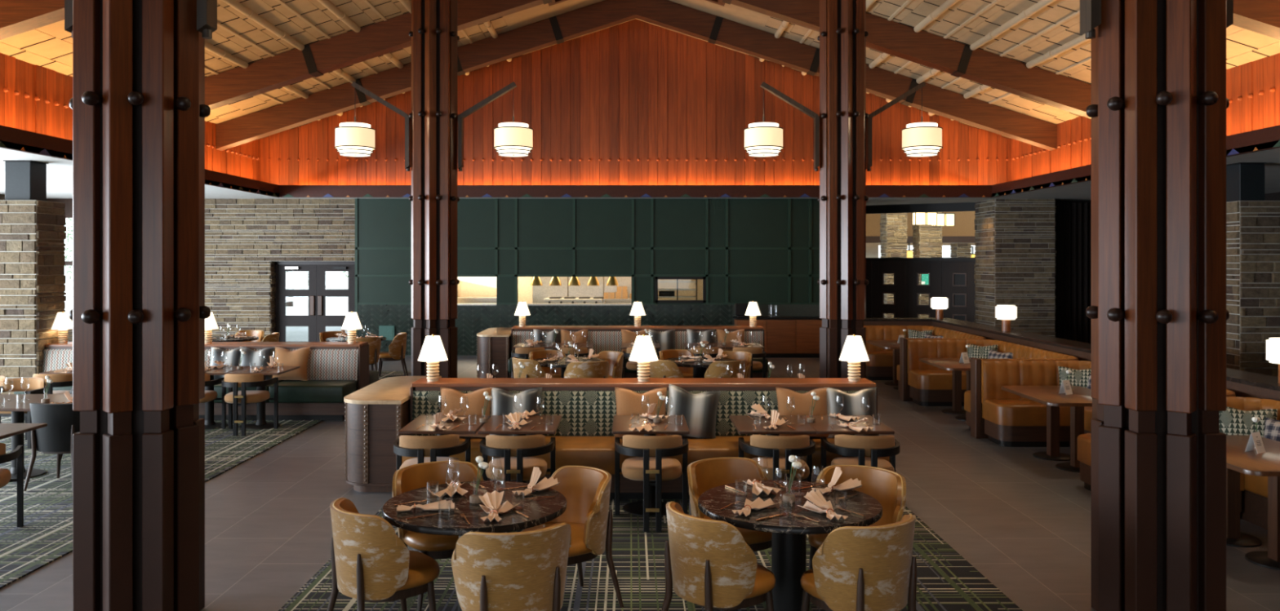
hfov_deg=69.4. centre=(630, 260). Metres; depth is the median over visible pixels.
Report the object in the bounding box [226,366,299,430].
dining table
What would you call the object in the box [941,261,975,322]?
door
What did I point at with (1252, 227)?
stone pier
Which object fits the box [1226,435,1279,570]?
table
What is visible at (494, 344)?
credenza
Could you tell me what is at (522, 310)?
table lamp
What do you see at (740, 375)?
napkin
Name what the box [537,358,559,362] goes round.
napkin
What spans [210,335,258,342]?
round table
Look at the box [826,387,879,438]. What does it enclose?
cushion
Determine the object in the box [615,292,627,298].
cardboard box
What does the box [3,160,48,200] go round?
box
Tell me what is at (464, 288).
wall
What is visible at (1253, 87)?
wall
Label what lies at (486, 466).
flower
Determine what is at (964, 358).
menu card
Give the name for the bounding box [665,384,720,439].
cushion
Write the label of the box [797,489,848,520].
napkin
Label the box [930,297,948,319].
lamp
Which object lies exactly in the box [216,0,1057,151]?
roof beam
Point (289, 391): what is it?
seat cushion
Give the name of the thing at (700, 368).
round table
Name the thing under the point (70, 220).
tree
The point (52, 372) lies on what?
dining table
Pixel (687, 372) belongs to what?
tub chair
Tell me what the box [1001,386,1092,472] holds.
table
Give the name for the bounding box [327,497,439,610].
tub chair
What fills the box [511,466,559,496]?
napkin
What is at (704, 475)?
tub chair
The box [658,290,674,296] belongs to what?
oven
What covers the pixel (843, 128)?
column
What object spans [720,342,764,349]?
dining table
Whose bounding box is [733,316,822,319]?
countertop
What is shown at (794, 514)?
fork
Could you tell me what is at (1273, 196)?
wall
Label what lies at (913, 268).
door
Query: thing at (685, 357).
napkin
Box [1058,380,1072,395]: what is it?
menu card
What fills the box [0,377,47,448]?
barrel chair
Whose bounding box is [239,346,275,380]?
cushion
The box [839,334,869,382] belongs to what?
table lamp
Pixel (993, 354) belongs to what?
cushion
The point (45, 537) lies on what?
carpet
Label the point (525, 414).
napkin
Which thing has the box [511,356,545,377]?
tub chair
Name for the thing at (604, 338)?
banquette
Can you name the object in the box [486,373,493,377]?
napkin
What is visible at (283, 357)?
cushion
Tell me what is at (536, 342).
napkin
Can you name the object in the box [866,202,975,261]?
wall
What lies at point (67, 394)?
napkin
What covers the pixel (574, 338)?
napkin
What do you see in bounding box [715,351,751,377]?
tub chair
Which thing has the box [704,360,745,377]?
tub chair
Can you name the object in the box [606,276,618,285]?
heat lamp
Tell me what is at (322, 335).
tub chair
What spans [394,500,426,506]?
fork
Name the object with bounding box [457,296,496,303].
countertop
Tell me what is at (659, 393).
flower
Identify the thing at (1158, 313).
column
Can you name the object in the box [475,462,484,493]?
flower
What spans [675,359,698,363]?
napkin
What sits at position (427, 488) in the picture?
knife
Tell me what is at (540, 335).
cushion
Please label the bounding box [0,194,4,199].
wall
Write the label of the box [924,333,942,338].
cushion
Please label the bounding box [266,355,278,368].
napkin
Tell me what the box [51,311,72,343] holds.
table lamp
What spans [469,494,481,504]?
bud vase
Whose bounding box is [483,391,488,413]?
flower
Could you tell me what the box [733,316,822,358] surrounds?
counter
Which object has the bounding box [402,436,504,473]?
seat cushion
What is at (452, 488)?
napkin
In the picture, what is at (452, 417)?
napkin
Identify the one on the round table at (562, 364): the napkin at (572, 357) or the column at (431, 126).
the napkin at (572, 357)
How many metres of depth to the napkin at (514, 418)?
8.11 m
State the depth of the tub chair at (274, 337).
17.13 m
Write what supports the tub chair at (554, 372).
on the carpet
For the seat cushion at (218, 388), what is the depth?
12.57 m
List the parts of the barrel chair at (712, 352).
frame, backrest, frame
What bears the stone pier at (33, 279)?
on the floor
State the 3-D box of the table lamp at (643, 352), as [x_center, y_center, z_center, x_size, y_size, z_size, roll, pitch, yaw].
[0.130,0.966,9.220,0.295,0.468,0.295,0,0,-4]
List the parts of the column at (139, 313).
post, post, post, post, post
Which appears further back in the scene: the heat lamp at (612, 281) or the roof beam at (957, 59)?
the heat lamp at (612, 281)
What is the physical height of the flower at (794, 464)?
0.197 m
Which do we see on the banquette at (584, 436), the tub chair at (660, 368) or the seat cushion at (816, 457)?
the seat cushion at (816, 457)
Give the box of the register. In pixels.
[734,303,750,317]
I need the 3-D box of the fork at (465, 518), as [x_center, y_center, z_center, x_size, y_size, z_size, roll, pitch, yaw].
[-0.913,1.430,5.119,0.020,0.012,0.193,0,0,-23]
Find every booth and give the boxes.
[863,325,986,391]
[899,337,1078,431]
[970,357,1235,491]
[1092,396,1279,530]
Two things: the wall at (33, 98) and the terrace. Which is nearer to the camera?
the wall at (33, 98)
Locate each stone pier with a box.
[0,200,66,394]
[880,213,907,318]
[912,212,942,318]
[950,243,971,257]
[973,199,1056,337]
[1226,200,1279,377]
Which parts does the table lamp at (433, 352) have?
lamp shade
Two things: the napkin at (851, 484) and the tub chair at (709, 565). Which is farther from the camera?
the napkin at (851, 484)
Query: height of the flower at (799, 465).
0.194 m
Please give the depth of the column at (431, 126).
13.64 m
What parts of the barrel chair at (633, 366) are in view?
leg, frame, seat, backrest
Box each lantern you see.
[906,242,913,257]
[911,212,937,225]
[930,212,955,226]
[970,246,975,257]
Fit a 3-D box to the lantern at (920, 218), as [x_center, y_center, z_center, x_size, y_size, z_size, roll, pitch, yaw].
[8.460,-2.120,26.600,0.660,2.200,0.250,0,0,-6]
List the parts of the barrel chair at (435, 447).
leg, frame, backrest, seat, frame, leg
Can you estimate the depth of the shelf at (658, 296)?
23.00 m
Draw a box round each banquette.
[13,342,378,421]
[394,377,889,499]
[506,325,769,377]
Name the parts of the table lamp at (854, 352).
lamp shade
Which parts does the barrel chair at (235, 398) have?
frame, leg, backrest, seat, seat rail, frame, leg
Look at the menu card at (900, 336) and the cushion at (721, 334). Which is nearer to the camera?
the menu card at (900, 336)
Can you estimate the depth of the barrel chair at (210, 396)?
11.85 m
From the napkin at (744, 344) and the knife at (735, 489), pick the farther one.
the napkin at (744, 344)
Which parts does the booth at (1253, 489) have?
panel, seat, backrest, seat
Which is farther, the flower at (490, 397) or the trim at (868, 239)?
the trim at (868, 239)
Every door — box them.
[274,261,355,342]
[866,261,871,318]
[871,261,906,318]
[906,261,941,318]
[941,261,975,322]
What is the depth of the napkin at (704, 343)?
15.49 m
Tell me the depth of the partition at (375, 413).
8.72 m
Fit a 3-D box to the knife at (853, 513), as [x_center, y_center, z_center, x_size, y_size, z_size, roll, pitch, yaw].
[1.253,1.433,5.277,0.018,0.006,0.220,0,0,-31]
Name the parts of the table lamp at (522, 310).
lamp shade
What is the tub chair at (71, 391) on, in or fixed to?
on the carpet at (45, 537)
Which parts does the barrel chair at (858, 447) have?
leg, frame, seat, backrest, frame, leg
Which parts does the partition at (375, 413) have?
beaded trim, beaded trim, moulding, beaded trim, panel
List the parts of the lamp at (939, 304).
lamp shade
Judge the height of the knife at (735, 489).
0.006 m
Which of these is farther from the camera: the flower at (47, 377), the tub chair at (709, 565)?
the flower at (47, 377)
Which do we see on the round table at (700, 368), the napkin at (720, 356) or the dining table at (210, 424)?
the napkin at (720, 356)
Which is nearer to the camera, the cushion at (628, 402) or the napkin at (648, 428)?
the napkin at (648, 428)
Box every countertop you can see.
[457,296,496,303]
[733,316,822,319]
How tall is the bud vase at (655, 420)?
0.145 m
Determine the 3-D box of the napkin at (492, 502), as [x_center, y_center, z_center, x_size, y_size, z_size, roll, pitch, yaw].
[-0.761,1.381,5.227,0.230,0.111,0.325,0,0,2]
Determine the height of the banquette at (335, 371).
1.000 m
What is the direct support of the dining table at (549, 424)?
on the carpet at (946, 581)
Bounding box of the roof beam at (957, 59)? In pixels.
[204,0,1091,119]
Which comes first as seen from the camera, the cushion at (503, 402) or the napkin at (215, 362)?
the cushion at (503, 402)
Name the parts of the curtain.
rod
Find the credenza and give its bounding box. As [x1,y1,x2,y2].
[476,327,511,377]
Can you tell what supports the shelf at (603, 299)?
on the floor
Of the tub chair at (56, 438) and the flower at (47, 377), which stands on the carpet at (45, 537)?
the tub chair at (56, 438)
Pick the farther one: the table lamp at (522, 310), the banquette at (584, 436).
the table lamp at (522, 310)
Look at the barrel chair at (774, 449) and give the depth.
7.51 m
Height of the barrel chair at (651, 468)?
0.778 m
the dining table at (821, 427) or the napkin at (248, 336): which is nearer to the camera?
the dining table at (821, 427)
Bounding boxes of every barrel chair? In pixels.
[0,376,5,423]
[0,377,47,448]
[0,443,23,527]
[32,373,72,394]
[199,373,226,429]
[221,373,278,435]
[393,435,471,470]
[480,435,555,533]
[511,347,544,372]
[558,347,589,357]
[614,435,688,532]
[622,347,659,377]
[690,347,719,369]
[733,347,765,377]
[738,435,815,482]
[821,435,899,472]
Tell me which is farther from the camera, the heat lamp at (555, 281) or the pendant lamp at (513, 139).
the heat lamp at (555, 281)
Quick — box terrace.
[64,286,348,315]
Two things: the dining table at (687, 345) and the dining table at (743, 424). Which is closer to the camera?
the dining table at (743, 424)
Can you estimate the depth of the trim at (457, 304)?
21.37 m
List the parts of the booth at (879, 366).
seat, seat, backrest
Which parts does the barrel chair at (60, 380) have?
backrest, seat, frame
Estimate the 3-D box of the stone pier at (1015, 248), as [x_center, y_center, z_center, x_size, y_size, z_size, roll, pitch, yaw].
[9.125,0.383,21.977,1.481,3.634,1.245,0,0,0]
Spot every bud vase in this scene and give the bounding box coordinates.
[40,398,49,403]
[236,366,243,369]
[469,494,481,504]
[479,417,488,422]
[653,417,661,422]
[782,493,795,502]
[807,417,815,422]
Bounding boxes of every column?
[64,0,217,610]
[351,0,516,377]
[760,0,925,378]
[1080,0,1233,610]
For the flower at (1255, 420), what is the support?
in the bud vase
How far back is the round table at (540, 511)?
5.29 m
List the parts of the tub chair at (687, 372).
seat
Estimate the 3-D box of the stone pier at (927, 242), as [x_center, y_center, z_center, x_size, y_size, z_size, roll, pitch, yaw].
[9.421,-0.500,29.329,0.777,5.400,0.754,0,0,0]
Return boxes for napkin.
[49,391,72,404]
[64,362,72,372]
[204,361,211,372]
[206,360,228,368]
[229,333,243,337]
[234,332,253,338]
[251,367,266,372]
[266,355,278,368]
[335,329,348,337]
[364,332,382,337]
[396,500,454,512]
[429,412,450,430]
[434,480,468,497]
[441,408,465,422]
[478,490,519,521]
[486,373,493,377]
[505,412,531,429]
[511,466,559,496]
[518,410,540,419]
[524,339,537,346]
[533,340,544,344]
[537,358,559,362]
[545,373,551,377]
[564,354,582,362]
[570,336,579,343]
[582,348,600,359]
[628,422,657,431]
[640,403,668,419]
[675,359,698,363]
[680,355,702,359]
[696,341,709,347]
[701,354,715,362]
[713,348,728,359]
[731,335,745,344]
[732,497,779,516]
[737,343,751,346]
[737,373,743,377]
[743,479,780,495]
[746,403,771,419]
[763,409,788,429]
[797,373,804,377]
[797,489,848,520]
[811,466,862,494]
[826,413,859,422]
[837,417,873,432]
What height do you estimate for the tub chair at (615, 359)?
0.844 m
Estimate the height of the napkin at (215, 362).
0.111 m
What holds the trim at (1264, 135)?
attached to the ceiling at (59, 171)
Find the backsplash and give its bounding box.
[532,276,631,303]
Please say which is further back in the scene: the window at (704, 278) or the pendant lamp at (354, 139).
the window at (704, 278)
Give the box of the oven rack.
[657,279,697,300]
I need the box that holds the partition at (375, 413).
[343,376,441,492]
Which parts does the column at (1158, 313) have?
post, post, post, post, post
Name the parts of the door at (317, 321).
push plate, push plate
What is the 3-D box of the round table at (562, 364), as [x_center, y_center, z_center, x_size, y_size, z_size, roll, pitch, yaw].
[-0.900,1.819,13.300,1.080,0.762,1.080,0,0,25]
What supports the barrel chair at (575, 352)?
on the carpet
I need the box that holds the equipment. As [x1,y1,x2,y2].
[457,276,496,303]
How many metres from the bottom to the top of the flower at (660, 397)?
0.197 m
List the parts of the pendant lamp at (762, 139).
cord, lamp shade, black trim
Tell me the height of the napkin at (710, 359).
0.111 m
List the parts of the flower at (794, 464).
stem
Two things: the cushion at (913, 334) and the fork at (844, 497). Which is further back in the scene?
the cushion at (913, 334)
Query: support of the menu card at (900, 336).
on the table at (886, 344)
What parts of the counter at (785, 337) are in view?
panel, panel, panel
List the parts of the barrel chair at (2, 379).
backrest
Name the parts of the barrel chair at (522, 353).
frame, backrest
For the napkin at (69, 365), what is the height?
0.111 m
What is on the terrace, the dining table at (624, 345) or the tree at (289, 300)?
the tree at (289, 300)
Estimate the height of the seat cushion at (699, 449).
0.240 m
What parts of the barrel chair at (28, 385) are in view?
seat, seat rail, frame, backrest, leg, frame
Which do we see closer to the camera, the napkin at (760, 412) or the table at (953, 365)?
the napkin at (760, 412)
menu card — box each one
[897,335,904,343]
[959,352,969,364]
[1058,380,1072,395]
[1244,431,1266,453]
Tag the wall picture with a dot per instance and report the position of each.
(924, 277)
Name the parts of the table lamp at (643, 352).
lamp shade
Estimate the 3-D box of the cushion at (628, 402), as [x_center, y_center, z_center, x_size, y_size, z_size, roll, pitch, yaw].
[0.099,1.463,8.900,0.507,0.471,0.220,0,0,1]
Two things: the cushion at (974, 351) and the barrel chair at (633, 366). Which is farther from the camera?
the barrel chair at (633, 366)
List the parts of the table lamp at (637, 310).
lamp shade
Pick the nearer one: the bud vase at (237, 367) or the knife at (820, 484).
the knife at (820, 484)
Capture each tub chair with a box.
[23,403,79,491]
[61,387,72,459]
[235,330,264,342]
[262,333,279,342]
[319,331,347,342]
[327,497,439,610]
[346,337,381,380]
[377,333,408,376]
[392,461,484,610]
[451,523,571,610]
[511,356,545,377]
[520,466,623,608]
[528,350,565,377]
[564,360,608,377]
[595,351,624,377]
[648,360,683,377]
[658,349,694,377]
[661,502,775,610]
[687,457,771,552]
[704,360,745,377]
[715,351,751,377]
[800,514,916,610]
[808,465,906,570]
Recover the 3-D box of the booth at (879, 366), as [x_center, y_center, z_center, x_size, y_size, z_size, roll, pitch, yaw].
[4.995,1.708,16.150,1.470,0.985,3.080,0,0,0]
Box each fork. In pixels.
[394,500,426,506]
[460,513,470,524]
[524,496,555,499]
[720,501,739,510]
[791,513,819,523]
[838,494,857,499]
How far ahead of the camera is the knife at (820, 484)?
5.87 m
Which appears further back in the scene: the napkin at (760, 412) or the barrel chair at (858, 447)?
the napkin at (760, 412)
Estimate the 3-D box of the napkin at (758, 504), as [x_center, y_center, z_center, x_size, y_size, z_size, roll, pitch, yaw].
[0.694,1.415,5.340,0.193,0.044,0.330,0,0,41]
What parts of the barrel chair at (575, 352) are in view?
frame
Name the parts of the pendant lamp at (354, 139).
lamp shade, cord, black trim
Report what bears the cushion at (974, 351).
on the booth at (922, 384)
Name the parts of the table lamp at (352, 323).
lamp shade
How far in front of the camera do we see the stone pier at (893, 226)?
28.99 m
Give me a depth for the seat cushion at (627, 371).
15.97 m
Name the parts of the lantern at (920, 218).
lantern frame, glowing panel, lantern frame, glowing panel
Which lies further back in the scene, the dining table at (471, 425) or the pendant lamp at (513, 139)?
the pendant lamp at (513, 139)
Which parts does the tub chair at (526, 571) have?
leg, leg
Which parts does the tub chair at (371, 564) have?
leg, leg, seat frame, leg, seat, leg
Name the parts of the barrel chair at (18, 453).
backrest, seat, frame, seat rail, leg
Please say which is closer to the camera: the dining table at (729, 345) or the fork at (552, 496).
the fork at (552, 496)
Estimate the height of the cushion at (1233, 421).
0.411 m
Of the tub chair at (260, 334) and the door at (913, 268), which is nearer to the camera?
the tub chair at (260, 334)
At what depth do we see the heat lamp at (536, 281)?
21.90 m
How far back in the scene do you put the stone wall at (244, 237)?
21.38 m
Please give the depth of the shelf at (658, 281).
23.00 m
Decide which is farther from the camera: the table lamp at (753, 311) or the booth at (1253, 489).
the table lamp at (753, 311)
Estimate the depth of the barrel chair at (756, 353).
15.13 m
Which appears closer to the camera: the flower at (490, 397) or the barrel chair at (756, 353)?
the flower at (490, 397)
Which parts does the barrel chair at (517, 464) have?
leg, frame, backrest, seat, frame, leg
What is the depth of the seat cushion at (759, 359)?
15.97 m
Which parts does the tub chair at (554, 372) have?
seat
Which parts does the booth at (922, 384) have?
panel, seat, seat, backrest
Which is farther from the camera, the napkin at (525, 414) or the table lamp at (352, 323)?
the table lamp at (352, 323)
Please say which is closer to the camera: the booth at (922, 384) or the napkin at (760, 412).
the napkin at (760, 412)
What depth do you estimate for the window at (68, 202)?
21.42 m
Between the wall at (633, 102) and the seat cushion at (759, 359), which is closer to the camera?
the seat cushion at (759, 359)
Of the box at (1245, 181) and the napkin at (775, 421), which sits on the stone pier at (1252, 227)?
the box at (1245, 181)
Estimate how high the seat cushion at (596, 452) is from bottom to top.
0.240 m
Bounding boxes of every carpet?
[0,417,323,589]
[278,499,1022,610]
[378,371,411,380]
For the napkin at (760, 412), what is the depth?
8.60 m
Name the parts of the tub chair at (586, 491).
seat, leg, seat frame, leg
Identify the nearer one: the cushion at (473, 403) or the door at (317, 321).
the cushion at (473, 403)
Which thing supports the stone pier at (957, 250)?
on the floor
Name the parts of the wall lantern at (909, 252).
amber glass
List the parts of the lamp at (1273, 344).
lamp shade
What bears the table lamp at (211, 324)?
on the banquette at (335, 371)
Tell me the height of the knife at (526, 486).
0.006 m
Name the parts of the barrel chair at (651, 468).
leg, frame, seat rail, seat, backrest, frame, leg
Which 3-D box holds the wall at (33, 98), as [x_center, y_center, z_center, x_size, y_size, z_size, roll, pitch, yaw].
[-8.529,-2.190,7.650,0.132,1.380,27.300,0,0,0]
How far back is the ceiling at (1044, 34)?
15.32 m
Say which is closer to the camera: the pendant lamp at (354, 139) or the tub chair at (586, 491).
the tub chair at (586, 491)
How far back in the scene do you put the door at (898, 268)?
23.86 m
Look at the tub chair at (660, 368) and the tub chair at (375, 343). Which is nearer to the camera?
the tub chair at (660, 368)
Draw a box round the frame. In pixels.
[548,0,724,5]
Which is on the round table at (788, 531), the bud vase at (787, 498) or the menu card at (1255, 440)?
the bud vase at (787, 498)
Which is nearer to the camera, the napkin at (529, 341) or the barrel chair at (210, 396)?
the barrel chair at (210, 396)
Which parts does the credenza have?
beaded trim, beaded trim, beaded trim, panel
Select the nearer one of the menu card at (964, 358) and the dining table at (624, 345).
the menu card at (964, 358)
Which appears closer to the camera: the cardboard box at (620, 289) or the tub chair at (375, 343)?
the tub chair at (375, 343)
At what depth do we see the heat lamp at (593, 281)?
21.90 m
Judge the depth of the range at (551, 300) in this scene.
23.75 m
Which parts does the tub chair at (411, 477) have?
leg, seat frame, seat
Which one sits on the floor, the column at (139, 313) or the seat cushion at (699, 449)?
the column at (139, 313)
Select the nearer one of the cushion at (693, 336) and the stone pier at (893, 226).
the cushion at (693, 336)
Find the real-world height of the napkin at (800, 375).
0.147 m
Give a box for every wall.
[0,53,260,181]
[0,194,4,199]
[65,198,355,342]
[260,18,1011,185]
[355,198,819,336]
[457,276,702,303]
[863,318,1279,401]
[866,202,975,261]
[866,211,975,236]
[866,243,974,257]
[1011,53,1279,181]
[1055,200,1091,203]
[1264,191,1279,200]
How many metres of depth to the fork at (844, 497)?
5.59 m
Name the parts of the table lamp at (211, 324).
lamp shade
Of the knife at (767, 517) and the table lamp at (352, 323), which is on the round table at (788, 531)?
the knife at (767, 517)
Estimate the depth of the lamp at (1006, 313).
14.50 m
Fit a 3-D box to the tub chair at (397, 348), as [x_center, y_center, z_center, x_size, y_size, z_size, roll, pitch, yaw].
[-4.478,1.781,17.300,0.592,0.844,0.632,0,0,-9]
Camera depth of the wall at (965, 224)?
32.20 m
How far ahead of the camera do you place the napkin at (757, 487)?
5.75 m
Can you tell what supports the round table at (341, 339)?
on the carpet at (384, 375)
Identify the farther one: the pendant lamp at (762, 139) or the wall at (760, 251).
the wall at (760, 251)
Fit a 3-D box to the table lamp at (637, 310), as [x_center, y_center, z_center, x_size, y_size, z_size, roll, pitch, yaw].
[0.130,0.966,16.840,0.295,0.468,0.295,0,0,-4]
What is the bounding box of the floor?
[0,326,1279,610]
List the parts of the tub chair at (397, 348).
leg, leg, seat, seat frame, leg, leg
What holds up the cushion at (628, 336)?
on the banquette at (604, 338)
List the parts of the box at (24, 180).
mounting plate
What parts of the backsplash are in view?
steel panel, steel panel, steel panel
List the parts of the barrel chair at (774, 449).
leg, frame, backrest, seat, frame, leg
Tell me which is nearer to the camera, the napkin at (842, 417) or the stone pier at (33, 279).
the napkin at (842, 417)
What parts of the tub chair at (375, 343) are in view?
leg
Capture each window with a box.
[46,198,72,265]
[655,276,706,302]
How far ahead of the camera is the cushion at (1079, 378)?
11.10 m
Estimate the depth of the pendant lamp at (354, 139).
13.68 m
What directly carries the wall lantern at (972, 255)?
attached to the stone pier at (957, 250)
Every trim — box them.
[0,124,1279,197]
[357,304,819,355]
[457,303,631,305]
[866,236,975,243]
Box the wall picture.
[920,274,928,284]
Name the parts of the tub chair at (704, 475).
leg, seat, seat frame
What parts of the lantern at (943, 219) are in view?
glowing panel, glowing panel, lantern frame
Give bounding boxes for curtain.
[1054,200,1091,343]
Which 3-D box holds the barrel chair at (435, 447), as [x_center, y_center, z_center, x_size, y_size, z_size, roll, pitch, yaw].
[-1.667,1.811,7.709,0.624,0.778,0.543,0,0,-6]
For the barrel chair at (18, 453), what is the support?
on the carpet at (45, 537)
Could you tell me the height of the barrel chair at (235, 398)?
0.778 m
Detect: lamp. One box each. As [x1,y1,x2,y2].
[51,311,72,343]
[204,312,218,343]
[334,88,375,156]
[341,311,362,343]
[417,334,448,382]
[493,116,533,156]
[514,301,530,327]
[530,276,542,285]
[549,276,561,285]
[568,276,580,285]
[586,276,599,285]
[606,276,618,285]
[628,334,658,382]
[630,301,645,327]
[743,88,783,156]
[745,301,760,327]
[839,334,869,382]
[901,88,942,156]
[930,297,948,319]
[995,305,1017,331]
[1266,337,1279,383]
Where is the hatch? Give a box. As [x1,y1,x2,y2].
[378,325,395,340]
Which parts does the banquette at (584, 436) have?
panel, backrest, ledge trim, panel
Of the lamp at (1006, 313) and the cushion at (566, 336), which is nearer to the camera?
the lamp at (1006, 313)
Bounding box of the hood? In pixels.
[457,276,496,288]
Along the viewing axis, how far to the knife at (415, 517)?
5.17 m
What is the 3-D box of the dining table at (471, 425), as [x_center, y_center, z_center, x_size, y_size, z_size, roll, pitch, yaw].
[-1.650,1.825,8.265,0.660,0.750,0.800,0,0,0]
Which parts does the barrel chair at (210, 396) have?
backrest, seat, frame, leg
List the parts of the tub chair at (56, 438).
leg, seat frame, leg, leg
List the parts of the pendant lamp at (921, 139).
cord, lamp shade, black trim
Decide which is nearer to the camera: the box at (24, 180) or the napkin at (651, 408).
the napkin at (651, 408)
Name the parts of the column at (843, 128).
arm, post, post, post, post, post, arm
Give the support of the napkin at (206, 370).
on the dining table at (210, 424)
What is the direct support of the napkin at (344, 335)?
on the round table at (341, 339)
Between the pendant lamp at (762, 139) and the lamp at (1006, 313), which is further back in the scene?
the lamp at (1006, 313)
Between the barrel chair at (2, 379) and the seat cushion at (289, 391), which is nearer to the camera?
the barrel chair at (2, 379)
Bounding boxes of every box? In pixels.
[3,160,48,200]
[604,292,614,298]
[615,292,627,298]
[617,286,626,292]
[1226,162,1266,202]
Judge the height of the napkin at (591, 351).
0.147 m
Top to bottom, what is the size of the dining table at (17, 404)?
0.750 m
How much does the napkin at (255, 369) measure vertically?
0.044 m
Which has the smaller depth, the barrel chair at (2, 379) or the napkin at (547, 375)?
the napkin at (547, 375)
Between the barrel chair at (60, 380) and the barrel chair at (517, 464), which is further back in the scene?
the barrel chair at (60, 380)
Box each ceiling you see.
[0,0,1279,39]
[0,0,1279,138]
[0,140,1279,205]
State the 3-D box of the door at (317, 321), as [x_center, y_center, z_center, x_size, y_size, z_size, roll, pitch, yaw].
[-7.360,1.090,21.680,1.960,2.220,0.160,0,0,0]
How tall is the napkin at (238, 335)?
0.044 m
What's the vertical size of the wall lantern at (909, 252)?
0.520 m
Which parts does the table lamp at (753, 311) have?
lamp shade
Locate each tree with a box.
[64,217,72,281]
[285,271,308,306]
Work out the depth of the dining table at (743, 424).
8.13 m
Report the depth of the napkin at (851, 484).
5.76 m
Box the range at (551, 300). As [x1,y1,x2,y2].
[543,297,604,303]
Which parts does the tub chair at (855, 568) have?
leg, seat, seat frame, leg, leg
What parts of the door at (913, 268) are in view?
moulding, moulding, moulding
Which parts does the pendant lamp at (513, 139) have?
lamp shade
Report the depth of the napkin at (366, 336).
17.23 m
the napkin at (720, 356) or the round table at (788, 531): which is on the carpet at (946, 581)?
the round table at (788, 531)
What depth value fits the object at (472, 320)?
21.38 m
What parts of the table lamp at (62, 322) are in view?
lamp shade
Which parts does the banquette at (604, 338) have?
panel, ledge trim, backrest, panel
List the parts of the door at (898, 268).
moulding, moulding, moulding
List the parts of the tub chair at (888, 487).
leg, seat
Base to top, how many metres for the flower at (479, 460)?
0.200 m
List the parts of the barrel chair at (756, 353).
backrest, seat, frame, leg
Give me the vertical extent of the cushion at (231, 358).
0.471 m
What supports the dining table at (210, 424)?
on the carpet at (45, 537)
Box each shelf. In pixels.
[603,298,631,303]
[657,280,696,282]
[657,288,696,290]
[657,296,697,297]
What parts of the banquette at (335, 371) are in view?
backrest, ledge trim, panel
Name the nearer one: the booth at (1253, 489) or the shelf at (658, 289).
the booth at (1253, 489)
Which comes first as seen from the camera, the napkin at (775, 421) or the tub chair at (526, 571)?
the tub chair at (526, 571)
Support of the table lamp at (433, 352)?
on the banquette at (584, 436)
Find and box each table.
[0,394,72,479]
[0,423,47,439]
[39,368,72,374]
[204,366,249,430]
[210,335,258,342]
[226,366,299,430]
[325,335,386,342]
[382,480,566,610]
[397,415,489,457]
[477,415,561,483]
[512,342,554,349]
[533,356,604,377]
[552,342,594,349]
[612,415,689,516]
[621,342,660,349]
[662,356,736,377]
[683,342,724,349]
[697,480,882,610]
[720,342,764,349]
[728,415,817,436]
[800,415,894,457]
[866,340,899,390]
[919,358,980,421]
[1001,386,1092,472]
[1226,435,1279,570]
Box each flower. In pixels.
[44,375,50,395]
[475,456,483,489]
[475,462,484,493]
[475,462,488,494]
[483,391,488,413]
[484,395,492,415]
[657,391,662,413]
[657,395,662,416]
[788,455,796,488]
[788,461,798,493]
[789,462,801,492]
[810,391,816,413]
[1251,417,1258,432]
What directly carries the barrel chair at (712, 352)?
on the carpet
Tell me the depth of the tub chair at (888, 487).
5.98 m
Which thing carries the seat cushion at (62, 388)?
on the banquette at (335, 371)
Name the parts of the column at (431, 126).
arm, post, post, post, post, post, arm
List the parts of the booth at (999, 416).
panel, seat, seat, seat, backrest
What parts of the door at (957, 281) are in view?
pane, pane, pane, moulding, moulding, moulding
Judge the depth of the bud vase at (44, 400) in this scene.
9.42 m
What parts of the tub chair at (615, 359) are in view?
leg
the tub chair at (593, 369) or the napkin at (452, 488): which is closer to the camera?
the napkin at (452, 488)
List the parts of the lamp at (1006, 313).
lamp shade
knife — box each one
[405,512,442,520]
[426,487,435,496]
[499,485,528,489]
[511,509,528,519]
[724,485,746,493]
[755,514,784,521]
[796,484,823,489]
[837,507,864,516]
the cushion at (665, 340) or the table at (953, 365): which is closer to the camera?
the table at (953, 365)
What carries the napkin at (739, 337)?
on the dining table at (729, 345)
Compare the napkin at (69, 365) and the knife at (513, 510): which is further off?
the napkin at (69, 365)
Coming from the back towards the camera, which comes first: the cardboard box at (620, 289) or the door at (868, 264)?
the door at (868, 264)
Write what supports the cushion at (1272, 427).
on the booth at (1253, 489)
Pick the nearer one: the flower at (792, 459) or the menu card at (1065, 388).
the flower at (792, 459)
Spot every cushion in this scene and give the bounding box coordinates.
[13,386,72,394]
[209,346,246,380]
[213,380,283,403]
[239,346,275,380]
[268,380,356,403]
[271,346,310,381]
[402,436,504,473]
[440,387,492,438]
[488,387,542,436]
[532,436,639,475]
[533,328,561,350]
[559,328,587,342]
[614,387,666,438]
[621,328,648,353]
[622,357,636,373]
[648,329,675,353]
[662,436,764,475]
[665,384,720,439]
[686,328,715,351]
[715,328,744,351]
[752,357,768,373]
[775,387,830,438]
[783,436,889,475]
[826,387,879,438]
[908,329,933,338]
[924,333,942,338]
[967,343,998,359]
[987,349,1013,359]
[1057,366,1091,388]
[1086,374,1091,389]
[1218,407,1277,437]
[1263,417,1279,442]

